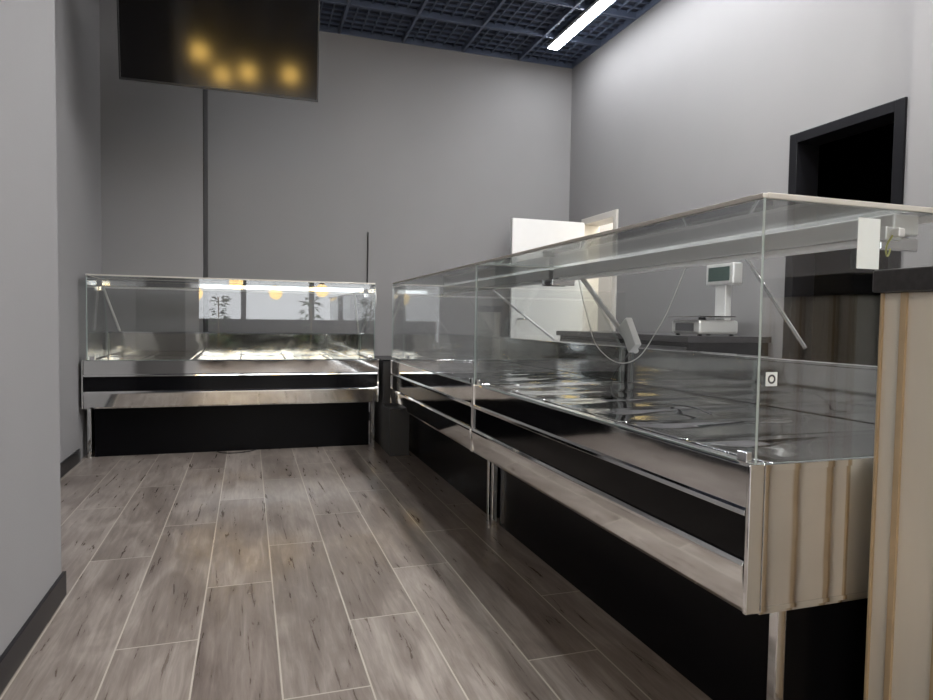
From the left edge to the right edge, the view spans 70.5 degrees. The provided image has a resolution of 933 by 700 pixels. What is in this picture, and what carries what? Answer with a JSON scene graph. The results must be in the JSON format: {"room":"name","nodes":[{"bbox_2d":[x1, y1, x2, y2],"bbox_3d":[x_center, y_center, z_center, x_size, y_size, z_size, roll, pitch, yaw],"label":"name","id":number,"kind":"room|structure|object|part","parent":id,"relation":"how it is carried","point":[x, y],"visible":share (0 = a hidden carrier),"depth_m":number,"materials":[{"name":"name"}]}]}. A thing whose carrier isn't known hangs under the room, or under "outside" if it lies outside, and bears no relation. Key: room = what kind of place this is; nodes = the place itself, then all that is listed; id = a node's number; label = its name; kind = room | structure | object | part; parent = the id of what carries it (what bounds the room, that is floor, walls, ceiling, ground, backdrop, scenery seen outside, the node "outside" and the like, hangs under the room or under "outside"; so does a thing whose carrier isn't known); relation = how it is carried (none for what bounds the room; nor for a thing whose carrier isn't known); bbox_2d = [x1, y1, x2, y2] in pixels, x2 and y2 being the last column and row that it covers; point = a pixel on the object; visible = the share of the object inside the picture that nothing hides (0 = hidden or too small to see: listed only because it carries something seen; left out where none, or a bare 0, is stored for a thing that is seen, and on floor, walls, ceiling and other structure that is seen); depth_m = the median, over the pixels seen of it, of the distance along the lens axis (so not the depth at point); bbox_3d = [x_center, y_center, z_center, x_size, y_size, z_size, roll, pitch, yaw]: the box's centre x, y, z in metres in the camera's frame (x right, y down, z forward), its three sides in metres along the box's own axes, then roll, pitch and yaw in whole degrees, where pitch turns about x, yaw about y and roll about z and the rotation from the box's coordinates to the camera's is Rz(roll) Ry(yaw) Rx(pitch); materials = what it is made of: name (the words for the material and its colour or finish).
{"room":"food shop","nodes":[
{"label":"food shop","id":0,"kind":"room"},
{"bbox_2d":[0,0,61,655],"bbox_3d":[-2.576,-0.958,0.767,3.190,3.710,1.960,0,3,-18],"label":"wall column","id":1,"kind":"structure","parent":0,"point":[30,489],"depth_m":1.92,"materials":[{"name":"grey paint"}]},
{"bbox_2d":[0,571,66,694],"bbox_3d":[-1.085,0.853,1.355,0.012,0.085,1.972,0,3,-18],"label":"baseboard","id":2,"kind":"structure","parent":1,"relation":"attached to","point":[21,644],"depth_m":1.91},
{"bbox_2d":[55,0,102,462],"bbox_3d":[-2.398,-1.075,3.525,0.200,3.710,3.170,0,3,-18],"label":"wall","id":3,"kind":"structure","parent":0,"point":[77,24],"depth_m":4.33,"materials":[{"name":"grey paint"}]},
{"bbox_2d":[60,449,80,477],"bbox_3d":[-2.201,0.754,3.262,0.012,0.085,2.380,0,3,-18],"label":"baseboard","id":4,"kind":"structure","parent":3,"relation":"attached to","point":[73,459],"depth_m":4.12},
{"bbox_2d":[99,0,202,354],"bbox_3d":[-2.631,-1.161,5.416,0.907,3.710,0.570,0,3,-18],"label":"wall","id":5,"kind":"structure","parent":0,"point":[152,134],"depth_m":5.16,"materials":[{"name":"grey paint"}]},
{"bbox_2d":[203,89,207,331],"bbox_3d":[-2.199,-1.111,5.564,0.006,3.610,0.565,0,3,-18],"label":"trim","id":6,"kind":"structure","parent":5,"relation":"attached to","point":[205,92],"depth_m":5.49,"materials":[{"name":"black metal"}]},
{"bbox_2d":[0,421,711,699],"bbox_3d":[0.254,1.017,0.186,8.600,0.100,13.100,0,3,-18],"label":"floor","id":7,"kind":"structure","parent":0,"point":[353,572],"depth_m":2.30,"materials":[{"name":"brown wood"}]},
{"bbox_2d":[81,274,378,457],"bbox_3d":[-1.721,0.101,5.048,2.009,1.249,0.774,0,3,-18],"label":"display case","id":8,"kind":"object","parent":7,"relation":"on","point":[149,392],"visible":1,"depth_m":4.83,"materials":[{"name":"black metal"}]},
{"bbox_3d":[-2.571,0.564,4.502,0.025,0.345,0.025,0,3,-18],"label":"leg","id":9,"kind":"part","parent":8,"relation":"part of","materials":[{"name":"silver metal"}]},
{"bbox_3d":[-2.626,-0.228,4.697,0.006,0.560,0.663,0,3,-18],"label":"glass","id":10,"kind":"part","parent":8,"relation":"part of","materials":[{"name":"clear glass"}]},
{"bbox_2d":[95,355,151,359],"bbox_3d":[-2.502,0.065,4.785,0.323,0.019,0.650,0,3,-18],"label":"tray","id":11,"kind":"object","parent":8,"relation":"on","point":[102,357],"depth_m":4.91,"materials":[{"name":"metal"}]},
{"bbox_2d":[141,355,196,359],"bbox_3d":[-2.192,0.065,4.888,0.323,0.019,0.650,0,3,-18],"label":"tray","id":12,"kind":"object","parent":8,"relation":"on","point":[150,357],"depth_m":4.99,"materials":[{"name":"metal"}]},
{"bbox_2d":[193,355,240,358],"bbox_3d":[-1.881,0.065,4.990,0.323,0.019,0.650,0,3,-18],"label":"tray","id":13,"kind":"object","parent":8,"relation":"on","point":[195,356],"depth_m":5.14,"materials":[{"name":"metal"}]},
{"bbox_3d":[-1.699,-0.514,4.958,1.930,0.012,0.622,0,3,-18],"label":"frame","id":14,"kind":"part","parent":8,"relation":"part of","materials":[{"name":"silver metal"}]},
{"bbox_3d":[-1.685,-0.510,4.919,1.890,0.006,0.506,0,3,-18],"label":"glass","id":15,"kind":"part","parent":8,"relation":"part of","materials":[{"name":"clear glass"}]},
{"bbox_3d":[-1.833,-0.136,5.363,1.990,0.014,0.085,0,3,-18],"label":"sill","id":16,"kind":"part","parent":8,"relation":"part of","materials":[{"name":"silver metal"}]},
{"bbox_2d":[103,286,362,294],"bbox_3d":[-1.738,-0.455,5.076,1.870,0.012,0.060,0,3,-18],"label":"lamp","id":17,"kind":"object","parent":8,"relation":"attached to","point":[195,288],"depth_m":5.07,"materials":[{"name":"white paint"}]},
{"bbox_3d":[-1.833,-0.037,5.365,1.966,0.182,0.020,0,3,-18],"label":"panel","id":18,"kind":"part","parent":8,"relation":"part of","materials":[{"name":"metal"}]},
{"bbox_2d":[241,355,285,358],"bbox_3d":[-1.571,0.065,5.093,0.323,0.019,0.650,0,3,-18],"label":"tray","id":19,"kind":"object","parent":8,"relation":"on","point":[242,356],"depth_m":5.23,"materials":[{"name":"metal"}]},
{"bbox_2d":[283,355,329,358],"bbox_3d":[-1.261,0.065,5.195,0.323,0.019,0.650,0,3,-18],"label":"tray","id":20,"kind":"object","parent":8,"relation":"on","point":[284,356],"depth_m":5.31,"materials":[{"name":"metal"}]},
{"bbox_2d":[324,355,372,358],"bbox_3d":[-0.951,0.065,5.298,0.323,0.019,0.650,0,3,-18],"label":"tray","id":21,"kind":"object","parent":8,"relation":"on","point":[325,356],"depth_m":5.40,"materials":[{"name":"metal"}]},
{"bbox_3d":[-0.799,-0.227,5.301,0.006,0.560,0.663,0,3,-18],"label":"glass","id":22,"kind":"part","parent":8,"relation":"part of","materials":[{"name":"clear glass"}]},
{"bbox_3d":[-0.728,0.565,5.112,0.025,0.345,0.025,0,3,-18],"label":"leg","id":23,"kind":"part","parent":8,"relation":"part of","materials":[{"name":"silver metal"}]},
{"bbox_2d":[370,356,408,455],"bbox_3d":[-0.581,0.403,5.128,0.200,0.672,0.855,0,3,-18],"label":"base cabinet","id":24,"kind":"object","parent":7,"relation":"on","point":[391,423],"visible":0.72,"depth_m":4.86,"materials":[{"name":"black laminate"}]},
{"bbox_3d":[-0.621,0.066,5.249,0.200,0.011,0.570,0,3,-18],"label":"plate","id":25,"kind":"part","parent":24,"relation":"part of","materials":[{"name":"silver metal"}]},
{"bbox_2d":[390,263,627,520],"bbox_3d":[0.149,0.167,4.175,0.894,1.249,1.894,0,3,-18],"label":"display case","id":26,"kind":"object","parent":7,"relation":"on","point":[436,395],"visible":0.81,"depth_m":3.87,"materials":[{"name":"black metal"}]},
{"bbox_3d":[-0.255,-0.165,4.025,0.006,0.562,1.890,0,3,-18],"label":"glass","id":27,"kind":"part","parent":26,"relation":"part of","materials":[{"name":"clear glass"}]},
{"bbox_3d":[-0.175,-0.207,5.043,0.783,0.560,0.006,0,3,-18],"label":"glass","id":28,"kind":"part","parent":26,"relation":"part of","materials":[{"name":"clear glass"}]},
{"bbox_2d":[398,360,508,362],"bbox_3d":[-0.097,0.095,4.907,0.770,0.019,0.306,0,3,-18],"label":"tray","id":29,"kind":"object","parent":26,"relation":"on","point":[405,361],"depth_m":4.99,"materials":[{"name":"metal"}]},
{"bbox_2d":[409,363,520,365],"bbox_3d":[0.001,0.109,4.613,0.770,0.019,0.306,0,3,-18],"label":"tray","id":30,"kind":"object","parent":26,"relation":"on","point":[416,364],"depth_m":4.68,"materials":[{"name":"metal"}]},
{"bbox_3d":[0.040,-0.451,4.109,0.622,0.012,1.890,0,3,-18],"label":"frame","id":31,"kind":"part","parent":26,"relation":"part of","materials":[{"name":"clear glass"}]},
{"bbox_3d":[0.000,-0.449,4.096,0.506,0.006,1.850,0,3,-18],"label":"glass","id":32,"kind":"part","parent":26,"relation":"part of","materials":[{"name":"clear glass"}]},
{"bbox_2d":[419,365,543,369],"bbox_3d":[0.098,0.123,4.319,0.770,0.019,0.306,0,3,-18],"label":"tray","id":33,"kind":"object","parent":26,"relation":"on","point":[512,367],"depth_m":4.38,"materials":[{"name":"metal"}]},
{"bbox_3d":[0.115,0.660,3.217,0.025,0.345,0.025,0,3,-18],"label":"leg","id":34,"kind":"part","parent":26,"relation":"part of","materials":[{"name":"silver metal"}]},
{"bbox_2d":[446,280,541,293],"bbox_3d":[0.154,-0.386,4.150,0.060,0.012,1.770,0,3,-18],"label":"lamp","id":35,"kind":"object","parent":26,"relation":"attached to","point":[492,286],"depth_m":4.01,"materials":[{"name":"white paint"}]},
{"bbox_2d":[434,369,561,373],"bbox_3d":[0.195,0.138,4.025,0.770,0.019,0.306,0,3,-18],"label":"tray","id":36,"kind":"object","parent":26,"relation":"on","point":[451,371],"depth_m":4.08,"materials":[{"name":"metal"}]},
{"bbox_2d":[448,372,590,377],"bbox_3d":[0.292,0.152,3.731,0.770,0.019,0.306,0,3,-18],"label":"tray","id":37,"kind":"object","parent":26,"relation":"on","point":[554,374],"depth_m":3.79,"materials":[{"name":"metal"}]},
{"bbox_2d":[462,377,614,383],"bbox_3d":[0.390,0.166,3.437,0.770,0.019,0.306,0,3,-18],"label":"tray","id":38,"kind":"object","parent":26,"relation":"on","point":[532,379],"depth_m":3.52,"materials":[{"name":"metal"}]},
{"bbox_3d":[0.416,-0.120,3.256,0.783,0.560,0.006,0,3,-18],"label":"glass","id":39,"kind":"part","parent":26,"relation":"part of","materials":[{"name":"clear glass"}]},
{"bbox_3d":[0.536,-0.055,4.292,0.085,0.014,1.890,0,3,-18],"label":"sill","id":40,"kind":"part","parent":26,"relation":"part of","materials":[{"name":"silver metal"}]},
{"bbox_3d":[0.532,0.044,4.296,0.020,0.182,1.866,0,3,-18],"label":"panel","id":41,"kind":"part","parent":26,"relation":"part of","materials":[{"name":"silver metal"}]},
{"bbox_2d":[556,331,771,355],"bbox_3d":[1.362,0.323,5.011,0.635,0.900,1.820,0,3,-18],"label":"countertop","id":42,"kind":"structure","parent":7,"relation":"on","point":[746,345],"depth_m":4.22,"materials":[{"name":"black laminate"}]},
{"bbox_3d":[0.898,0.306,5.468,0.017,0.780,0.560,0,3,-18],"label":"door","id":43,"kind":"part","parent":42,"relation":"part of","materials":[{"name":"silver metal"}]},
{"bbox_3d":[1.080,0.333,4.918,0.017,0.780,0.560,0,3,-18],"label":"door","id":44,"kind":"part","parent":42,"relation":"part of","materials":[{"name":"silver metal"}]},
{"bbox_3d":[1.262,0.359,4.368,0.017,0.780,0.560,0,3,-18],"label":"door","id":45,"kind":"part","parent":42,"relation":"part of","materials":[{"name":"silver metal"}]},
{"bbox_2d":[668,262,742,335],"bbox_3d":[1.545,-0.327,4.260,0.350,0.470,0.320,0,3,-18],"label":"weighing scale","id":46,"kind":"object","parent":42,"relation":"on","point":[723,276],"visible":0.88,"depth_m":4.21,"materials":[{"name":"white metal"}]},
{"bbox_2d":[471,192,932,699],"bbox_3d":[0.736,0.252,2.401,0.894,1.249,1.840,0,3,-18],"label":"display case","id":47,"kind":"object","parent":7,"relation":"on","point":[717,507],"visible":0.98,"depth_m":1.84,"materials":[{"name":"black metal"}]},
{"bbox_3d":[0.133,0.663,3.164,0.025,0.345,0.025,0,3,-18],"label":"leg","id":48,"kind":"part","parent":47,"relation":"part of","materials":[{"name":"silver metal"}]},
{"bbox_3d":[0.421,-0.120,3.244,0.783,0.560,0.006,0,3,-18],"label":"glass","id":49,"kind":"part","parent":47,"relation":"part of","materials":[{"name":"clear glass"}]},
{"bbox_3d":[0.466,0.322,3.280,0.849,0.320,0.006,0,3,-18],"label":"panel","id":50,"kind":"part","parent":47,"relation":"part of","materials":[{"name":"metal"}]},
{"bbox_2d":[487,382,655,391],"bbox_3d":[0.497,0.182,3.113,0.770,0.019,0.296,0,3,-18],"label":"tray","id":51,"kind":"object","parent":47,"relation":"on","point":[544,386],"depth_m":3.17,"materials":[{"name":"metal"}]},
{"bbox_2d":[509,388,700,399],"bbox_3d":[0.591,0.196,2.829,0.770,0.019,0.296,0,3,-18],"label":"tray","id":52,"kind":"object","parent":47,"relation":"on","point":[651,392],"depth_m":2.87,"materials":[{"name":"metal"}]},
{"bbox_3d":[0.331,-0.079,2.256,0.006,0.562,1.828,0,3,-18],"label":"glass","id":53,"kind":"part","parent":47,"relation":"part of","materials":[{"name":"clear glass"}]},
{"bbox_2d":[619,318,640,351],"bbox_3d":[0.654,-0.060,2.639,0.030,0.130,0.060,0,-32,-18],"label":"lamp","id":54,"kind":"object","parent":47,"relation":"on","point":[627,327],"depth_m":2.62,"materials":[{"name":"white metal"}]},
{"bbox_2d":[540,395,749,409],"bbox_3d":[0.685,0.209,2.545,0.770,0.019,0.296,0,3,-18],"label":"tray","id":55,"kind":"object","parent":47,"relation":"on","point":[618,403],"depth_m":2.58,"materials":[{"name":"metal"}]},
{"bbox_2d":[575,404,814,422],"bbox_3d":[0.779,0.223,2.261,0.770,0.019,0.296,0,3,-18],"label":"tray","id":56,"kind":"object","parent":47,"relation":"on","point":[679,413],"depth_m":2.29,"materials":[{"name":"metal"}]},
{"bbox_3d":[0.626,-0.366,2.339,0.622,0.012,1.828,0,3,-18],"label":"frame","id":57,"kind":"part","parent":47,"relation":"part of","materials":[{"name":"clear glass"}]},
{"bbox_3d":[0.586,-0.364,2.326,0.506,0.006,1.788,0,3,-18],"label":"glass","id":58,"kind":"part","parent":47,"relation":"part of","materials":[{"name":"clear glass"}]},
{"bbox_2d":[559,240,856,280],"bbox_3d":[0.740,-0.301,2.380,0.060,0.012,1.708,0,3,-18],"label":"lamp","id":59,"kind":"object","parent":47,"relation":"attached to","point":[803,246],"depth_m":2.10,"materials":[{"name":"white paint"}]},
{"bbox_2d":[621,415,874,439],"bbox_3d":[0.873,0.237,1.976,0.770,0.019,0.296,0,3,-18],"label":"tray","id":60,"kind":"object","parent":47,"relation":"on","point":[802,425],"depth_m":2.00,"materials":[{"name":"metal"}]},
{"bbox_3d":[1.122,0.031,2.523,0.085,0.014,1.828,0,3,-18],"label":"sill","id":61,"kind":"part","parent":47,"relation":"part of","materials":[{"name":"silver metal"}]},
{"bbox_3d":[1.118,0.130,2.526,0.020,0.182,1.804,0,3,-18],"label":"panel","id":62,"kind":"part","parent":47,"relation":"part of","materials":[{"name":"silver metal"}]},
{"bbox_3d":[0.691,0.744,1.477,0.025,0.345,0.025,0,3,-18],"label":"leg","id":63,"kind":"part","parent":47,"relation":"part of","materials":[{"name":"silver metal"}]},
{"bbox_2d":[681,431,874,463],"bbox_3d":[0.967,0.251,1.692,0.770,0.019,0.296,0,3,-18],"label":"tray","id":64,"kind":"object","parent":47,"relation":"on","point":[793,448],"depth_m":1.70,"materials":[{"name":"metal"}]},
{"bbox_3d":[1.038,0.405,1.553,0.849,0.320,0.006,0,3,-18],"label":"panel","id":65,"kind":"part","parent":47,"relation":"part of","materials":[{"name":"wood"}]},
{"bbox_3d":[1.039,0.406,1.549,0.849,0.320,0.002,0,3,-18],"label":"frame","id":66,"kind":"part","parent":47,"relation":"part of","materials":[{"name":"beige wood"}]},
{"bbox_3d":[0.992,-0.036,1.516,0.783,0.560,0.006,0,3,-18],"label":"glass","id":67,"kind":"part","parent":47,"relation":"part of","materials":[{"name":"clear glass"}]},
{"bbox_2d":[880,226,904,240],"bbox_3d":[0.977,-0.266,1.505,0.050,0.030,0.035,0,3,-18],"label":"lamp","id":68,"kind":"object","parent":47,"relation":"on","point":[888,233],"depth_m":1.50,"materials":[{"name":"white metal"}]},
{"bbox_2d":[864,266,932,699],"bbox_3d":[1.494,0.421,0.558,0.588,1.095,2.122,0,3,-18],"label":"counter","id":69,"kind":"object","parent":7,"relation":"on","point":[899,631],"depth_m":1.40,"materials":[{"name":"brown wood"}]},
{"bbox_2d":[872,266,932,292],"bbox_3d":[1.502,-0.102,0.535,0.588,0.049,2.122,0,3,-18],"label":"countertop","id":70,"kind":"structure","parent":69,"relation":"on","point":[913,279],"depth_m":1.38,"materials":[{"name":"stone"}]},
{"bbox_2d":[208,25,612,411],"bbox_3d":[-0.429,-1.177,6.550,5.900,3.710,0.200,0,3,-18],"label":"wall","id":71,"kind":"structure","parent":0,"point":[431,153],"depth_m":6.32,"materials":[{"name":"grey paint"}]},
{"bbox_2d":[367,232,368,292],"bbox_3d":[-0.877,-0.805,5.865,0.022,0.588,0.865,0,3,-8],"label":"cable","id":72,"kind":"object","parent":71,"relation":"attached to","point":[367,232],"visible":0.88,"depth_m":6.26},
{"bbox_2d":[320,0,650,62],"bbox_3d":[0.310,-2.744,0.022,8.600,0.090,13.100,0,3,-18],"label":"ceiling","id":73,"kind":"structure","parent":0,"point":[378,1],"depth_m":5.96,"materials":[{"name":"black metal"}]},
{"bbox_2d":[116,0,319,101],"bbox_3d":[-1.563,-2.261,4.233,1.206,1.176,0.182,0,3,-18],"label":"television","id":74,"kind":"object","parent":73,"relation":"hanging from","point":[268,48],"visible":1,"depth_m":4.22,"materials":[{"name":"black plastic"}]},
{"bbox_2d":[547,0,614,49],"bbox_3d":[1.271,-2.824,4.950,0.112,0.038,2.870,0,3,-18],"label":"ceiling light","id":75,"kind":"object","parent":73,"relation":"attached to","point":[598,6],"visible":1,"depth_m":5.75,"materials":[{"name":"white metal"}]},
{"bbox_2d":[569,0,914,356],"bbox_3d":[3.122,-0.882,0.991,0.150,3.710,12.600,0,3,-18],"label":"wall","id":76,"kind":"structure","parent":0,"point":[693,104],"depth_m":4.77,"materials":[{"name":"grey paint"}]},
{"bbox_2d":[319,0,660,68],"bbox_3d":[-0.340,-2.665,-0.242,7.224,0.055,12.624,0,3,-18],"label":"grid","id":77,"kind":"object","parent":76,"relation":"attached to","point":[628,15],"depth_m":5.95,"materials":[{"name":"metal"}]},
{"bbox_2d":[509,218,584,340],"bbox_3d":[0.796,-0.287,6.461,0.770,1.955,0.099,0,3,-18],"label":"door","id":78,"kind":"structure","parent":76,"relation":"in","point":[554,309],"depth_m":6.44,"materials":[{"name":"white paint"}]},
{"bbox_2d":[581,209,618,330],"bbox_3d":[1.335,-0.293,6.391,0.190,2.010,0.670,0,3,-18],"label":"door frame","id":79,"kind":"structure","parent":76,"relation":"in","point":[592,224],"depth_m":6.63,"materials":[{"name":"beige wood"}]},
{"bbox_2d":[782,97,907,358],"bbox_3d":[2.189,-0.238,3.802,0.175,2.150,0.760,0,3,-18],"label":"door frame","id":80,"kind":"structure","parent":76,"relation":"in","point":[804,145],"depth_m":4.07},
{"bbox_2d":[811,123,893,363],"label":"door","id":81,"kind":"structure","parent":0,"point":[858,167],"depth_m":4.97,"materials":[{"name":"black laminate"}]},
{"bbox_2d":[903,0,932,267],"bbox_3d":[3.614,-0.795,-0.862,0.080,3.710,8.770,0,3,-18],"label":"wall pier","id":82,"kind":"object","parent":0,"point":[920,154],"visible":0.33,"depth_m":3.22,"materials":[{"name":"grey paint"}]}
]}

